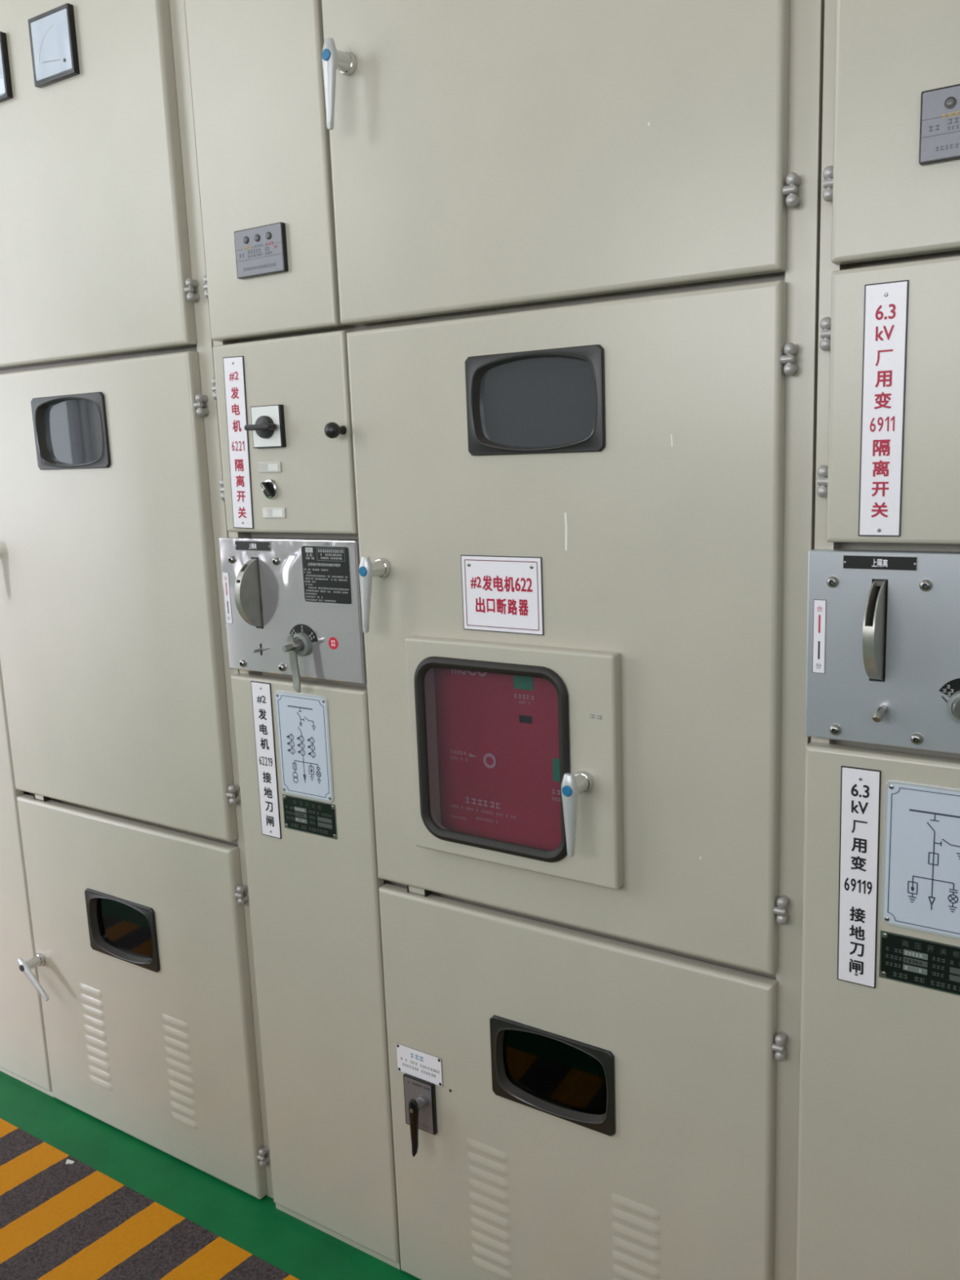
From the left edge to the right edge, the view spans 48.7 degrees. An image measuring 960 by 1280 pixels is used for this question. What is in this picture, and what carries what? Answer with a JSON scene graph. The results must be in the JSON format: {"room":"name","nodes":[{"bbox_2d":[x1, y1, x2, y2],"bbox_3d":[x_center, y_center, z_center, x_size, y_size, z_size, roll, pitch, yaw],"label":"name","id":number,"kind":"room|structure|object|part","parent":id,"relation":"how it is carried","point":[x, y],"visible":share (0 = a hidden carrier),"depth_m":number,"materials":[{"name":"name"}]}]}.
{"room":"electrical room","nodes":[
{"label":"electrical room","id":0,"kind":"room"},
{"bbox_2d":[0,1071,420,1279],"bbox_3d":[-0.489,1.364,1.634,8.840,0.100,4.540,5,12,33],"label":"floor","id":1,"kind":"structure","parent":0,"point":[290,1244],"depth_m":2.29,"materials":[{"name":"green paint"}]},
{"bbox_2d":[0,0,273,1199],"bbox_3d":[-0.629,-0.235,2.772,1.097,2.650,1.255,5,12,33],"label":"tall cabinet","id":2,"kind":"object","parent":1,"relation":"on","point":[128,994],"visible":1,"depth_m":2.19,"materials":[{"name":"metal"}]},
{"bbox_3d":[-1.229,0.561,2.656,0.334,1.138,0.024,5,12,33],"label":"panel","id":3,"kind":"part","parent":2,"relation":"part of","materials":[{"name":"paint"}]},
{"bbox_3d":[-1.052,0.803,2.540,0.106,0.086,0.052,5,12,33],"label":"handle","id":4,"kind":"part","parent":2,"relation":"part of","materials":[{"name":"silver metal"}]},
{"bbox_3d":[-0.851,-0.970,2.083,0.734,0.814,0.024,5,12,33],"label":"door","id":5,"kind":"part","parent":2,"relation":"part of","materials":[{"name":"paint"}]},
{"bbox_3d":[-0.812,-0.089,2.239,0.723,0.951,0.024,5,12,33],"label":"door","id":6,"kind":"part","parent":2,"relation":"part of","materials":[{"name":"paint"}]},
{"bbox_3d":[-0.779,0.781,2.398,0.723,0.788,0.024,5,12,33],"label":"door","id":7,"kind":"part","parent":2,"relation":"part of","materials":[{"name":"paint"}]},
{"bbox_2d":[0,1118,299,1279],"bbox_3d":[-0.843,1.260,1.996,5.600,0.002,0.635,5,12,33],"label":"floor striping","id":8,"kind":"structure","parent":1,"relation":"on","point":[60,1220],"depth_m":2.19,"materials":[{"name":"paint"}]},
{"bbox_2d":[65,1159,75,1164],"bbox_3d":[-0.932,1.185,2.410,0.021,0.005,0.013,1,11,15],"label":"flake","id":9,"kind":"object","parent":8,"relation":"on","point":[68,1162],"visible":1,"depth_m":2.41,"materials":[{"name":"white"}]},
{"bbox_2d":[184,0,824,1279],"bbox_3d":[0.280,-0.159,2.157,1.097,2.650,1.280,5,12,33],"label":"tall cabinet","id":10,"kind":"object","parent":1,"relation":"on","point":[488,277],"visible":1,"depth_m":1.64,"materials":[{"name":"metal"}]},
{"bbox_2d":[222,571,232,623],"bbox_3d":[-0.476,-0.080,1.998,0.016,0.098,0.001,5,12,33],"label":"sticker","id":11,"kind":"object","parent":10,"relation":"attached to","point":[225,575],"visible":1,"depth_m":2.00,"materials":[{"name":"white"}]},
{"bbox_2d":[222,355,253,528],"bbox_3d":[-0.436,-0.353,1.913,0.057,0.306,0.003,5,12,33],"label":"sign plate","id":12,"kind":"object","parent":10,"relation":"attached to","point":[233,366],"visible":1,"depth_m":1.91,"materials":[{"name":"white plastic"}]},
{"bbox_2d":[243,235,248,244],"bbox_3d":[-0.399,-0.681,1.808,0.012,0.012,0.003,5,12,33],"label":"lamp","id":13,"kind":"object","parent":10,"relation":"attached to","point":[246,238],"depth_m":1.81,"materials":[{"name":"black plastic"}]},
{"bbox_2d":[235,540,271,551],"bbox_3d":[-0.415,-0.172,1.937,0.090,0.018,0.002,5,12,33],"label":"label plate","id":14,"kind":"object","parent":10,"relation":"attached to","point":[241,545],"visible":1,"depth_m":1.94,"materials":[{"name":"black"}]},
{"bbox_2d":[254,234,260,241],"bbox_3d":[-0.377,-0.680,1.794,0.012,0.012,0.003,5,12,33],"label":"lamp","id":15,"kind":"object","parent":10,"relation":"attached to","point":[257,237],"depth_m":1.79,"materials":[{"name":"black plastic"}]},
{"bbox_3d":[-0.379,-0.370,1.844,0.060,0.039,0.028,5,12,33],"label":"switch knob","id":16,"kind":"part","parent":10,"relation":"part of","materials":[{"name":"black plastic"}]},
{"bbox_3d":[-0.370,-0.930,1.766,0.297,0.814,0.024,5,12,33],"label":"door","id":17,"kind":"part","parent":10,"relation":"part of","materials":[{"name":"paint"}]},
{"bbox_2d":[250,680,281,839],"bbox_3d":[-0.406,0.229,2.014,0.053,0.305,0.003,5,12,33],"label":"sign plate","id":18,"kind":"object","parent":10,"relation":"attached to","point":[261,693],"visible":1,"depth_m":2.01,"materials":[{"name":"white plastic"}]},
{"bbox_3d":[-0.377,-0.267,1.881,0.022,0.025,0.012,5,12,33],"label":"selector lever","id":19,"kind":"part","parent":10,"relation":"part of","materials":[{"name":"black plastic"}]},
{"bbox_2d":[250,404,286,448],"bbox_3d":[-0.371,-0.374,1.861,0.071,0.072,0.010,5,12,33],"label":"switch plate","id":20,"kind":"object","parent":10,"relation":"attached to","point":[274,414],"depth_m":1.85,"materials":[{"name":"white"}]},
{"bbox_2d":[265,231,271,239],"bbox_3d":[-0.355,-0.678,1.779,0.012,0.012,0.003,5,12,33],"label":"lamp","id":21,"kind":"object","parent":10,"relation":"attached to","point":[268,234],"depth_m":1.78,"materials":[{"name":"black plastic"}]},
{"bbox_2d":[257,462,281,472],"bbox_3d":[-0.373,-0.306,1.880,0.055,0.018,0.003,5,12,33],"label":"label","id":22,"kind":"object","parent":10,"relation":"on","point":[263,467],"depth_m":1.88,"materials":[{"name":"grey plastic"}]},
{"bbox_2d":[262,507,286,518],"bbox_3d":[-0.367,-0.227,1.893,0.055,0.018,0.003,5,12,33],"label":"label","id":23,"kind":"object","parent":10,"relation":"attached to","point":[267,513],"depth_m":1.89,"materials":[{"name":"grey plastic"}]},
{"bbox_3d":[-0.342,-0.356,1.866,0.310,0.335,0.024,5,12,33],"label":"door","id":24,"kind":"part","parent":10,"relation":"part of","materials":[{"name":"paint"}]},
{"bbox_3d":[-0.339,-0.059,1.926,0.334,0.250,0.024,5,12,33],"label":"operating panel","id":25,"kind":"part","parent":10,"relation":"part of","materials":[{"name":"silver metal"}]},
{"bbox_3d":[-0.331,0.043,1.888,0.024,0.102,0.006,5,12,33],"label":"dial lever","id":26,"kind":"part","parent":10,"relation":"part of","materials":[{"name":"silver metal"}]},
{"bbox_2d":[274,690,333,802],"bbox_3d":[-0.324,0.195,1.951,0.130,0.200,0.004,5,12,33],"label":"plate","id":27,"kind":"object","parent":10,"relation":"attached to","point":[303,727],"visible":1,"depth_m":1.95,"materials":[{"name":"grey"}]},
{"bbox_2d":[282,794,337,839],"bbox_3d":[-0.318,0.329,1.976,0.132,0.067,0.002,5,12,33],"label":"name plate","id":28,"kind":"object","parent":10,"relation":"attached to","point":[300,814],"visible":1,"depth_m":1.97,"materials":[{"name":"black metal"}]},
{"bbox_3d":[-0.313,0.636,2.052,0.334,1.138,0.024,5,12,33],"label":"panel","id":29,"kind":"part","parent":10,"relation":"part of","materials":[{"name":"paint"}]},
{"bbox_2d":[301,545,352,604],"bbox_3d":[-0.268,-0.114,1.850,0.110,0.100,0.002,5,12,33],"label":"plate","id":30,"kind":"object","parent":10,"relation":"attached to","point":[326,575],"visible":1,"depth_m":1.85,"materials":[{"name":"black metal"}]},
{"bbox_2d":[328,637,337,649],"bbox_3d":[-0.259,0.006,1.869,0.022,0.022,0.001,5,12,33],"label":"round sticker","id":31,"kind":"object","parent":10,"relation":"attached to","point":[333,643],"visible":1,"depth_m":1.87,"materials":[{"name":"red plastic"}]},
{"bbox_3d":[-0.240,-0.348,1.760,0.027,0.027,0.039,5,12,33],"label":"pull knob","id":32,"kind":"part","parent":10,"relation":"part of","materials":[{"name":"black plastic"}]},
{"bbox_3d":[-0.216,-0.849,1.631,0.034,0.127,0.052,5,12,33],"label":"handle","id":33,"kind":"part","parent":10,"relation":"part of","materials":[{"name":"silver metal"}]},
{"bbox_3d":[-0.175,-0.078,1.763,0.034,0.127,0.052,5,12,33],"label":"handle","id":34,"kind":"part","parent":10,"relation":"part of","materials":[{"name":"silver metal"}]},
{"bbox_3d":[-0.111,0.873,1.916,0.021,0.108,0.040,5,12,33],"label":"switch lever","id":35,"kind":"part","parent":10,"relation":"part of","materials":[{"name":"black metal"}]},
{"bbox_2d":[395,1042,443,1086],"bbox_3d":[-0.111,0.771,1.927,0.102,0.056,0.003,5,12,33],"label":"plate","id":36,"kind":"object","parent":10,"relation":"attached to","point":[425,1066],"visible":1,"depth_m":1.93,"materials":[{"name":"silver metal"}]},
{"bbox_2d":[403,1073,437,1134],"bbox_3d":[-0.109,0.847,1.938,0.067,0.100,0.009,5,12,33],"label":"switch plate","id":37,"kind":"object","parent":10,"relation":"attached to","point":[424,1091],"depth_m":1.93,"materials":[{"name":"black metal"}]},
{"bbox_2d":[483,753,497,768],"bbox_3d":[0.017,0.200,1.758,0.025,0.025,0.003,5,12,33],"label":"socket","id":38,"kind":"object","parent":10,"relation":"attached to","point":[490,760],"depth_m":1.76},
{"bbox_2d":[460,555,543,635],"bbox_3d":[0.033,-0.071,1.654,0.148,0.120,0.003,5,12,33],"label":"sign plate","id":39,"kind":"object","parent":10,"relation":"attached to","point":[500,593],"visible":1,"depth_m":1.65,"materials":[{"name":"white plastic"}]},
{"bbox_3d":[0.047,0.185,1.685,0.384,0.364,0.024,5,12,33],"label":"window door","id":40,"kind":"part","parent":10,"relation":"part of","materials":[{"name":"paint"}]},
{"bbox_3d":[0.065,-0.895,1.478,0.734,0.814,0.024,5,12,33],"label":"door","id":41,"kind":"part","parent":10,"relation":"part of","materials":[{"name":"paint"}]},
{"bbox_3d":[0.104,-0.015,1.635,0.723,0.951,0.024,5,12,33],"label":"door","id":42,"kind":"part","parent":10,"relation":"part of","materials":[{"name":"paint"}]},
{"bbox_3d":[0.144,0.256,1.587,0.034,0.127,0.052,5,12,33],"label":"handle","id":43,"kind":"part","parent":10,"relation":"part of","materials":[{"name":"silver metal"}]},
{"bbox_3d":[0.137,0.856,1.793,0.723,0.788,0.024,5,12,33],"label":"door","id":44,"kind":"part","parent":10,"relation":"part of","materials":[{"name":"paint"}]},
{"bbox_2d":[795,0,959,1279],"bbox_3d":[1.204,-0.086,1.565,1.097,2.650,1.250,5,12,33],"label":"tall cabinet","id":45,"kind":"object","parent":1,"relation":"on","point":[878,1175],"visible":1,"depth_m":1.34,"materials":[{"name":"metal"}]},
{"bbox_2d":[812,599,826,673],"bbox_3d":[0.445,-0.004,1.391,0.016,0.098,0.001,5,12,33],"label":"sticker","id":46,"kind":"object","parent":45,"relation":"attached to","point":[820,606],"visible":1,"depth_m":1.39,"materials":[{"name":"white paper"}]},
{"bbox_2d":[837,765,880,988],"bbox_3d":[0.505,0.318,1.416,0.052,0.305,0.003,5,12,33],"label":"sign plate","id":47,"kind":"object","parent":45,"relation":"attached to","point":[860,788],"visible":1,"depth_m":1.41,"materials":[{"name":"white plastic"}]},
{"bbox_3d":[0.603,0.711,1.447,0.334,1.138,0.024,5,12,33],"label":"panel","id":48,"kind":"part","parent":45,"relation":"part of","materials":[{"name":"paint"}]},
{"bbox_2d":[842,554,918,571],"bbox_3d":[0.501,-0.097,1.333,0.090,0.018,0.002,5,12,33],"label":"label plate","id":49,"kind":"object","parent":45,"relation":"attached to","point":[882,562],"visible":1,"depth_m":1.33,"materials":[{"name":"black"}]},
{"bbox_3d":[0.577,0.016,1.321,0.334,0.250,0.024,5,12,33],"label":"operating panel","id":50,"kind":"part","parent":45,"relation":"part of","materials":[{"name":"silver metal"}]},
{"bbox_2d":[857,280,909,536],"bbox_3d":[0.493,-0.279,1.300,0.050,0.304,0.003,5,12,33],"label":"sign plate","id":51,"kind":"object","parent":45,"relation":"attached to","point":[886,304],"visible":1,"depth_m":1.30,"materials":[{"name":"white plastic"}]},
{"bbox_3d":[0.574,-0.282,1.261,0.310,0.335,0.024,5,12,33],"label":"door","id":52,"kind":"part","parent":45,"relation":"part of","materials":[{"name":"paint"}]},
{"bbox_3d":[0.545,-0.856,1.161,0.297,0.814,0.024,5,12,33],"label":"door","id":53,"kind":"part","parent":45,"relation":"part of","materials":[{"name":"paint"}]},
{"bbox_2d":[879,929,959,995],"bbox_3d":[0.589,0.424,1.381,0.132,0.067,0.002,5,12,33],"label":"name plate","id":54,"kind":"object","parent":45,"relation":"attached to","point":[918,962],"visible":1,"depth_m":1.39,"materials":[{"name":"black metal"}]},
{"bbox_2d":[880,780,959,939],"bbox_3d":[0.582,0.283,1.356,0.130,0.200,0.004,5,12,33],"label":"plate","id":55,"kind":"object","parent":45,"relation":"attached to","point":[921,877],"visible":1,"depth_m":1.36,"materials":[{"name":"grey"}]},
{"bbox_2d":[944,96,956,108],"bbox_3d":[0.530,-0.605,1.195,0.012,0.012,0.003,5,12,33],"label":"lamp","id":56,"kind":"object","parent":45,"relation":"attached to","point":[950,102],"depth_m":1.19,"materials":[{"name":"black plastic"}]}
]}

